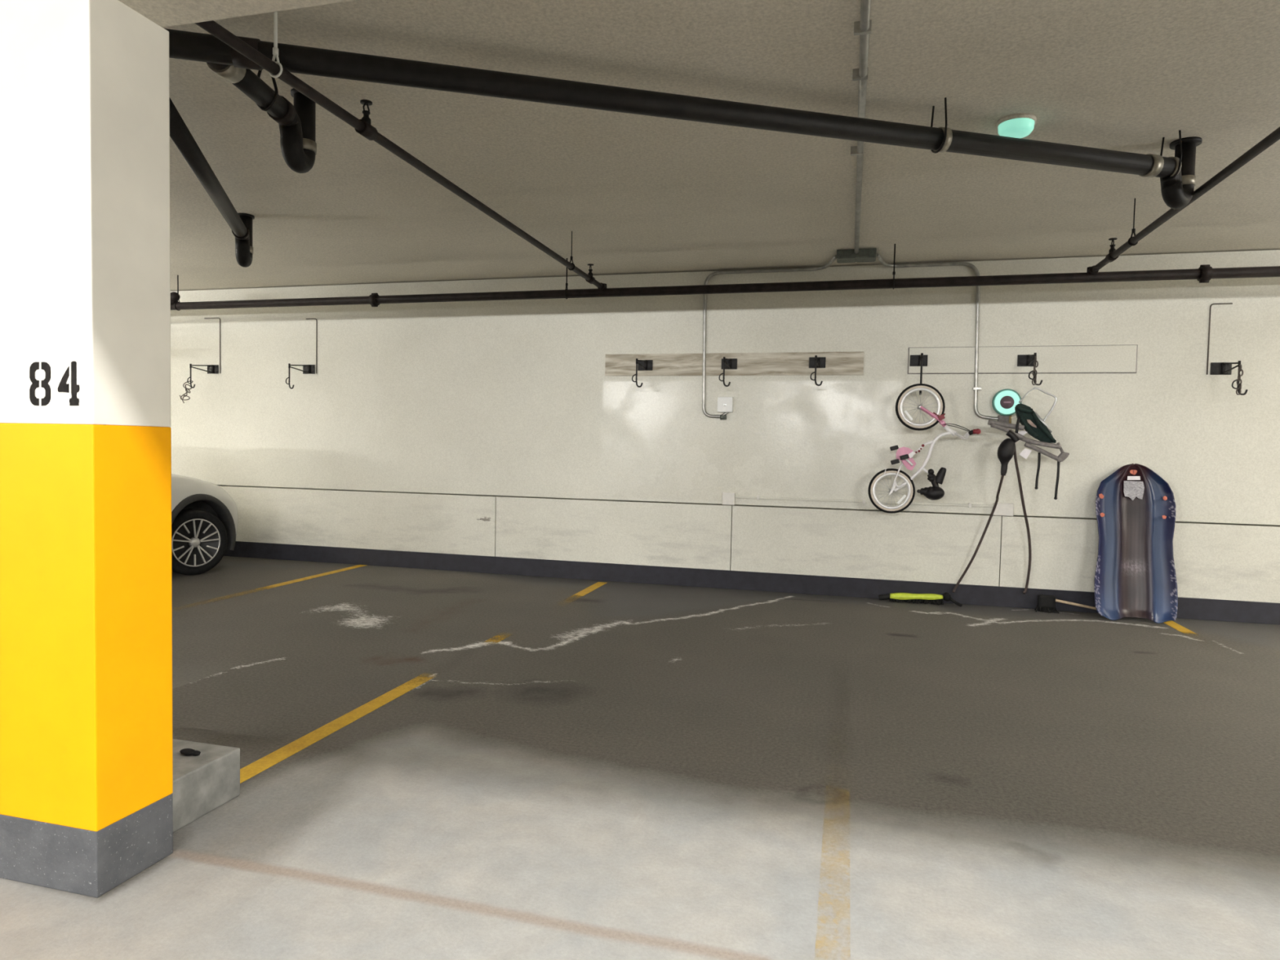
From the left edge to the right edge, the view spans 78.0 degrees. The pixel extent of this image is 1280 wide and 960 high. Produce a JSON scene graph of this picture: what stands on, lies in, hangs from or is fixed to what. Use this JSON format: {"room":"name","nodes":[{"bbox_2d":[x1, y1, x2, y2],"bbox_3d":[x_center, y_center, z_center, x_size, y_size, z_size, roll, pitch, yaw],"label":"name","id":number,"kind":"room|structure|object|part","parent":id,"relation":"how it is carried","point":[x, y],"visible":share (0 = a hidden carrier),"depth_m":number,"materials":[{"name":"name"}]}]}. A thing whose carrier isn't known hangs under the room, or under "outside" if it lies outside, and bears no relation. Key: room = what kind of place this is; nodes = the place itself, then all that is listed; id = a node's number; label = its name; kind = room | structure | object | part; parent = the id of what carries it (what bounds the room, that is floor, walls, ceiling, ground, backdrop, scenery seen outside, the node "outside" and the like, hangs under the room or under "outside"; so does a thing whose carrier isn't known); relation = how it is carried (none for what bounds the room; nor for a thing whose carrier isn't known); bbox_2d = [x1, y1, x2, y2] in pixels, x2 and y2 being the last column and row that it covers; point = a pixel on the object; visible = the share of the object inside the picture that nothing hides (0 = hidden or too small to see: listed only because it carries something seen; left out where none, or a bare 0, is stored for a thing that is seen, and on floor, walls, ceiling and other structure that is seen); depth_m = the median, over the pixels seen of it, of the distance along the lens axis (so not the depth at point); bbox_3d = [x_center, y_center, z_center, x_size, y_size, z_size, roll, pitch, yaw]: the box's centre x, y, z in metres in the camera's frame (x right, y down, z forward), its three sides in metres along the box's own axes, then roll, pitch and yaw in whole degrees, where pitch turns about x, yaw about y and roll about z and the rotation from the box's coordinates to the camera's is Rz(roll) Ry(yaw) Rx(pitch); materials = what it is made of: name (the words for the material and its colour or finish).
{"room":"parking garage","nodes":[
{"label":"parking garage","id":0,"kind":"room"},
{"bbox_2d":[0,555,1279,959],"bbox_3d":[-2.718,1.360,-0.342,25.000,0.002,17.859,2,2,15],"label":"floor","id":1,"kind":"structure","parent":0,"point":[435,764],"depth_m":3.30,"materials":[{"name":"grey concrete"}]},
{"bbox_2d":[0,0,173,897],"bbox_3d":[-1.989,-0.103,2.579,0.841,2.710,0.282,2,2,15],"label":"pillar","id":2,"kind":"structure","parent":1,"relation":"on","point":[86,755],"depth_m":2.40,"materials":[{"name":"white paint"}]},
{"bbox_2d":[171,473,238,575],"bbox_3d":[-5.755,0.172,6.882,2.054,1.650,4.523,2,2,15],"label":"car","id":3,"kind":"object","parent":1,"relation":"on","point":[205,517],"visible":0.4,"depth_m":8.10,"materials":[{"name":"grey paint"}]},
{"bbox_3d":[-4.526,0.456,8.065,0.128,0.632,0.956,2,2,15],"label":"arch trim","id":4,"kind":"part","parent":3,"relation":"part of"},
{"bbox_2d":[172,738,239,832],"bbox_3d":[-2.122,1.137,3.028,1.030,0.190,0.429,2,2,15],"label":"concrete curb","id":5,"kind":"object","parent":1,"relation":"on","point":[204,782],"visible":0.33,"depth_m":2.96,"materials":[{"name":"grey concrete"}]},
{"bbox_2d":[179,748,200,755],"bbox_3d":[-1.716,1.038,3.013,0.083,0.024,0.038,2,2,15],"label":"scrap","id":6,"kind":"object","parent":5,"relation":"on","point":[188,752],"visible":1,"depth_m":3.00,"materials":[{"name":"rubber"}]},
{"bbox_2d":[878,591,962,606],"bbox_3d":[2.602,1.088,7.347,0.731,0.122,0.133,2,3,21],"label":"brush","id":7,"kind":"object","parent":1,"relation":"on","point":[911,597],"visible":1,"depth_m":7.33,"materials":[{"name":"plastic"}]},
{"bbox_2d":[1034,594,1096,613],"bbox_3d":[3.878,1.112,7.035,0.690,0.148,0.134,2,2,9],"label":"broom","id":8,"kind":"object","parent":1,"relation":"on","point":[1046,603],"visible":0.98,"depth_m":7.05,"materials":[{"name":"black plastic"}]},
{"bbox_3d":[3.954,1.124,7.046,0.544,0.121,0.023,1,2,2],"label":"handle","id":9,"kind":"part","parent":8,"relation":"part of","materials":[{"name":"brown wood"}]},
{"bbox_2d":[1093,463,1177,623],"bbox_3d":[4.242,0.528,6.779,0.633,1.341,0.321,2,2,15],"label":"sled","id":10,"kind":"object","parent":1,"relation":"on","point":[1135,575],"visible":1,"depth_m":6.80,"materials":[{"name":"plastic"}]},
{"bbox_2d":[163,0,1279,291],"bbox_3d":[-2.618,-1.910,-0.347,25.000,0.200,18.130,2,2,15],"label":"ceiling","id":11,"kind":"structure","parent":0,"point":[636,193],"depth_m":4.55,"materials":[{"name":"paint"}]},
{"bbox_2d":[169,97,254,267],"bbox_3d":[-2.703,-1.827,5.033,0.132,0.420,2.747,0,3,-19],"label":"pipe","id":12,"kind":"object","parent":11,"relation":"hanging from","point":[240,224],"visible":0.98,"depth_m":4.90,"materials":[{"name":"black metal"}]},
{"bbox_2d":[118,0,354,27],"bbox_3d":[-1.968,-1.676,2.155,25.000,0.470,0.940,2,2,15],"label":"ceiling beam","id":13,"kind":"structure","parent":11,"relation":"attached to","point":[165,13],"depth_m":2.41,"materials":[{"name":"paint"}]},
{"bbox_2d":[194,11,606,290],"bbox_3d":[-1.626,-1.747,2.514,0.068,0.325,10.154,2,2,15],"label":"pipe","id":14,"kind":"object","parent":11,"relation":"hanging from","point":[363,126],"visible":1,"depth_m":3.71,"materials":[{"name":"black metal"}]},
{"bbox_2d":[164,28,1202,208],"bbox_3d":[-0.143,-1.733,4.010,6.572,0.420,0.924,1,2,-13],"label":"drain pipe","id":15,"kind":"object","parent":11,"relation":"hanging from","point":[297,122],"visible":0.97,"depth_m":3.68,"materials":[{"name":"black metal"}]},
{"bbox_3d":[1.497,-1.819,4.049,0.010,0.186,0.025,1,2,-13],"label":"hanger rod","id":16,"kind":"part","parent":15,"relation":"part of","materials":[{"name":"black metal"}]},
{"bbox_3d":[1.524,-1.813,3.937,0.010,0.186,0.025,1,2,-13],"label":"hanger rod","id":17,"kind":"part","parent":15,"relation":"part of","materials":[{"name":"black metal"}]},
{"bbox_3d":[2.895,-1.804,4.384,0.010,0.186,0.025,1,2,-13],"label":"hanger rod","id":18,"kind":"part","parent":15,"relation":"part of","materials":[{"name":"black metal"}]},
{"bbox_3d":[2.921,-1.799,4.272,0.010,0.186,0.025,1,2,-13],"label":"hanger rod","id":19,"kind":"part","parent":15,"relation":"part of","materials":[{"name":"black metal"}]},
{"bbox_2d":[170,244,1279,311],"bbox_3d":[-0.091,-1.877,7.314,20.000,0.405,0.123,2,2,15],"label":"pipe","id":20,"kind":"object","parent":11,"relation":"hanging from","point":[1204,273],"visible":0.95,"depth_m":6.97,"materials":[{"name":"black metal"}]},
{"bbox_2d":[836,0,876,262],"bbox_3d":[1.133,-1.877,4.024,0.335,0.080,6.335,2,2,15],"label":"conduit","id":21,"kind":"object","parent":11,"relation":"attached to","point":[862,28],"visible":1,"depth_m":4.08,"materials":[{"name":"grey metal"}]},
{"bbox_2d":[995,113,1036,137],"bbox_3d":[1.998,-1.867,4.197,0.192,0.080,0.192,2,2,15],"label":"ceiling lamp","id":22,"kind":"object","parent":11,"relation":"attached to","point":[1018,125],"visible":0.95,"depth_m":4.14,"materials":[{"name":"teal"}]},
{"bbox_2d":[1086,126,1279,275],"bbox_3d":[2.348,-1.623,1.471,0.068,0.325,10.154,2,2,15],"label":"pipe","id":23,"kind":"object","parent":11,"relation":"hanging from","point":[1113,254],"visible":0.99,"depth_m":4.43,"materials":[{"name":"black metal"}]},
{"bbox_2d":[169,249,1279,603],"bbox_3d":[-0.381,-0.526,8.339,25.000,3.178,0.300,2,2,15],"label":"wall","id":24,"kind":"structure","parent":0,"point":[482,428],"depth_m":7.82,"materials":[{"name":"beige paint"}]},
{"bbox_2d":[186,317,220,388],"bbox_3d":[-5.116,-1.488,9.217,0.225,0.857,0.347,2,2,15],"label":"hook","id":25,"kind":"object","parent":24,"relation":"attached to","point":[211,369],"visible":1,"depth_m":9.34,"materials":[{"name":"black metal"}]},
{"bbox_2d":[179,380,193,403],"bbox_3d":[-5.237,-1.015,9.099,0.176,0.263,0.070,2,2,15],"label":"cord","id":26,"kind":"object","parent":25,"relation":"hanging from","point":[186,388],"visible":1,"depth_m":9.09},
{"bbox_3d":[-5.112,-1.309,9.212,0.020,0.097,0.324,2,3,18],"label":"folding arm","id":27,"kind":"part","parent":25,"relation":"part of","materials":[{"name":"black metal"}]},
{"bbox_3d":[-5.075,-1.315,9.382,0.156,0.104,0.020,2,2,15],"label":"wall plate","id":28,"kind":"part","parent":25,"relation":"part of","materials":[{"name":"black metal"}]},
{"bbox_2d":[285,318,316,388],"bbox_3d":[-3.818,-1.426,8.877,0.184,0.828,0.347,2,2,15],"label":"hook","id":29,"kind":"object","parent":24,"relation":"attached to","point":[307,369],"visible":1,"depth_m":9.01,"materials":[{"name":"black metal"}]},
{"bbox_3d":[-3.830,-1.262,8.876,0.020,0.097,0.324,2,3,18],"label":"folding arm","id":30,"kind":"part","parent":29,"relation":"part of","materials":[{"name":"black metal"}]},
{"bbox_3d":[-3.793,-1.268,9.045,0.156,0.104,0.020,2,2,15],"label":"wall plate","id":31,"kind":"part","parent":29,"relation":"part of","materials":[{"name":"black metal"}]},
{"bbox_2d":[604,351,863,376],"bbox_3d":[0.882,-1.145,7.817,2.562,0.220,0.019,2,2,15],"label":"plywood board","id":32,"kind":"object","parent":24,"relation":"attached to","point":[837,363],"visible":1,"depth_m":7.77,"materials":[{"name":"beige wood"}]},
{"bbox_2d":[631,358,653,387],"bbox_3d":[0.008,-1.060,7.861,0.156,0.302,0.347,2,2,15],"label":"hook","id":33,"kind":"object","parent":32,"relation":"attached to","point":[641,365],"visible":1,"depth_m":7.99,"materials":[{"name":"black metal"}]},
{"bbox_3d":[0.015,-1.158,7.846,0.020,0.097,0.324,2,3,18],"label":"folding arm","id":34,"kind":"part","parent":33,"relation":"part of","materials":[{"name":"black metal"}]},
{"bbox_3d":[0.052,-1.165,8.015,0.156,0.104,0.020,2,2,15],"label":"wall plate","id":35,"kind":"part","parent":33,"relation":"part of","materials":[{"name":"black metal"}]},
{"bbox_2d":[719,356,737,386],"bbox_3d":[0.837,-1.041,7.644,0.156,0.302,0.347,2,2,15],"label":"hook","id":36,"kind":"object","parent":32,"relation":"attached to","point":[726,363],"visible":1,"depth_m":7.77,"materials":[{"name":"black metal"}]},
{"bbox_3d":[0.844,-1.140,7.628,0.020,0.097,0.324,2,3,18],"label":"folding arm","id":37,"kind":"part","parent":36,"relation":"part of","materials":[{"name":"black metal"}]},
{"bbox_3d":[0.880,-1.146,7.798,0.156,0.104,0.020,2,2,15],"label":"wall plate","id":38,"kind":"part","parent":36,"relation":"part of","materials":[{"name":"black metal"}]},
{"bbox_2d":[808,355,826,386],"bbox_3d":[1.658,-1.022,7.428,0.156,0.302,0.347,2,2,15],"label":"hook","id":39,"kind":"object","parent":32,"relation":"attached to","point":[815,362],"visible":1,"depth_m":7.56,"materials":[{"name":"black metal"}]},
{"bbox_3d":[1.665,-1.121,7.412,0.020,0.097,0.324,2,3,18],"label":"folding arm","id":40,"kind":"part","parent":39,"relation":"part of","materials":[{"name":"black metal"}]},
{"bbox_3d":[1.702,-1.127,7.582,0.156,0.104,0.020,2,2,15],"label":"wall plate","id":41,"kind":"part","parent":39,"relation":"part of","materials":[{"name":"black metal"}]},
{"bbox_2d":[223,541,1279,624],"bbox_3d":[-0.451,0.955,8.250,25.000,0.185,0.013,2,2,15],"label":"baseboard","id":42,"kind":"structure","parent":24,"relation":"attached to","point":[1232,611],"depth_m":7.89,"materials":[{"name":"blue paint"}]},
{"bbox_2d":[702,254,836,419],"bbox_3d":[1.292,-1.312,7.620,1.387,1.465,0.399,3,3,35],"label":"conduit","id":43,"kind":"object","parent":24,"relation":"attached to","point":[725,404],"visible":0.96,"depth_m":7.81,"materials":[{"name":"silver metal"}]},
{"bbox_2d":[722,492,1013,515],"bbox_3d":[2.111,0.225,7.531,2.668,0.126,0.045,2,2,15],"label":"surface raceway","id":44,"kind":"object","parent":24,"relation":"attached to","point":[728,498],"visible":0.97,"depth_m":7.48,"materials":[{"name":"beige paint"}]},
{"bbox_2d":[875,253,1008,422],"bbox_3d":[2.692,-1.262,7.248,1.321,1.477,0.401,1,2,-7],"label":"conduit","id":45,"kind":"object","parent":24,"relation":"attached to","point":[1005,419],"visible":0.95,"depth_m":7.22,"materials":[{"name":"grey metal"}]},
{"bbox_2d":[991,388,1022,423],"bbox_3d":[3.320,-0.658,7.157,0.244,0.332,0.079,2,2,15],"label":"lamp","id":46,"kind":"object","parent":24,"relation":"attached to","point":[1004,402],"visible":0.94,"depth_m":7.13,"materials":[{"name":"teal plastic"}]},
{"bbox_2d":[907,344,1137,373],"bbox_3d":[3.428,-1.087,7.150,1.904,0.248,0.018,2,2,15],"label":"board","id":47,"kind":"object","parent":24,"relation":"attached to","point":[1058,359],"visible":1,"depth_m":7.11,"materials":[{"name":"beige paint"}]},
{"bbox_2d":[909,352,928,395],"bbox_3d":[2.549,-0.961,7.198,0.156,0.393,0.345,2,2,15],"label":"hook","id":48,"kind":"object","parent":47,"relation":"attached to","point":[921,360],"visible":1,"depth_m":7.33,"materials":[{"name":"black metal"}]},
{"bbox_3d":[2.594,-1.111,7.349,0.156,0.104,0.020,2,2,15],"label":"wall plate","id":49,"kind":"part","parent":48,"relation":"part of","materials":[{"name":"black metal"}]},
{"bbox_3d":[2.557,-1.105,7.180,0.020,0.097,0.324,2,3,18],"label":"folding arm","id":50,"kind":"part","parent":48,"relation":"part of","materials":[{"name":"black metal"}]},
{"bbox_2d":[867,383,981,513],"bbox_3d":[2.542,-0.273,7.020,0.964,1.169,0.566,2,2,15],"label":"bike","id":51,"kind":"object","parent":48,"relation":"hanging from","point":[904,455],"visible":1,"depth_m":7.04,"materials":[{"name":"white metal"}]},
{"bbox_3d":[2.500,-0.175,7.064,0.602,0.643,0.117,2,2,15],"label":"frame","id":52,"kind":"part","parent":51,"relation":"part of","materials":[{"name":"white paint"}]},
{"bbox_2d":[1017,352,1036,366],"label":"bracket","id":53,"kind":"object","parent":47,"relation":"attached to","point":[1028,360],"depth_m":7.11,"materials":[{"name":"black metal"}]},
{"bbox_3d":[3.485,-1.076,7.116,0.156,0.104,0.020,2,2,15],"label":"wall plate","id":54,"kind":"part","parent":53,"relation":"part of","materials":[{"name":"black metal"}]},
{"bbox_3d":[3.448,-1.070,6.946,0.020,0.097,0.324,2,3,18],"label":"folding arm","id":55,"kind":"part","parent":53,"relation":"part of","materials":[{"name":"black metal"}]},
{"bbox_2d":[1028,370,1042,385],"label":"hook","id":56,"kind":"object","parent":53,"relation":"hanging from","point":[1041,382],"depth_m":6.81,"materials":[{"name":"black metal"}]},
{"bbox_2d":[1031,355,1038,385],"bbox_3d":[3.396,-0.939,6.790,0.038,0.249,0.038,0,3,-32],"label":"chain","id":57,"kind":"object","parent":56,"relation":"hanging from","point":[1035,357],"visible":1,"depth_m":6.78,"materials":[{"name":"silver metal"}]},
{"bbox_2d":[1206,302,1248,395],"bbox_3d":[4.913,-1.099,6.588,0.184,0.805,0.347,2,2,15],"label":"hook","id":58,"kind":"object","parent":24,"relation":"attached to","point":[1216,368],"visible":1,"depth_m":6.74,"materials":[{"name":"black metal"}]},
{"bbox_3d":[4.965,-0.952,6.749,0.156,0.104,0.020,2,2,15],"label":"wall plate","id":59,"kind":"part","parent":58,"relation":"part of","materials":[{"name":"black metal"}]},
{"bbox_3d":[4.928,-0.946,6.579,0.020,0.097,0.324,2,3,18],"label":"folding arm","id":60,"kind":"part","parent":58,"relation":"part of","materials":[{"name":"black metal"}]},
{"bbox_2d":[1235,364,1243,395],"bbox_3d":[4.877,-0.815,6.423,0.038,0.249,0.038,0,3,-32],"label":"chain","id":61,"kind":"object","parent":58,"relation":"hanging from","point":[1240,369],"visible":1,"depth_m":6.42,"materials":[{"name":"silver metal"}]},
{"bbox_2d":[987,386,1069,499],"bbox_3d":[3.348,-0.320,6.822,0.654,0.968,0.166,2,2,15],"label":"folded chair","id":62,"kind":"object","parent":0,"point":[1033,424],"visible":1,"depth_m":6.80,"materials":[{"name":"silver metal"}]},
{"bbox_2d":[951,438,1031,594],"bbox_3d":[3.168,0.346,7.005,0.655,1.428,0.459,2,2,15],"label":"cord","id":63,"kind":"object","parent":62,"relation":"hanging from","point":[1006,449],"visible":1,"depth_m":6.93,"materials":[{"name":"black plastic"}]},
{"bbox_3d":[3.436,-0.604,6.828,0.305,0.396,0.035,2,2,15],"label":"wire frame","id":64,"kind":"part","parent":62,"relation":"part of","materials":[{"name":"silver metal"}]},
{"bbox_3d":[3.449,-0.078,6.849,0.037,0.321,0.024,2,2,15],"label":"leg","id":65,"kind":"part","parent":62,"relation":"part of","materials":[{"name":"black metal"}]},
{"bbox_3d":[3.596,0.000,6.813,0.036,0.340,0.024,2,2,15],"label":"leg","id":66,"kind":"part","parent":62,"relation":"part of","materials":[{"name":"black metal"}]}
]}

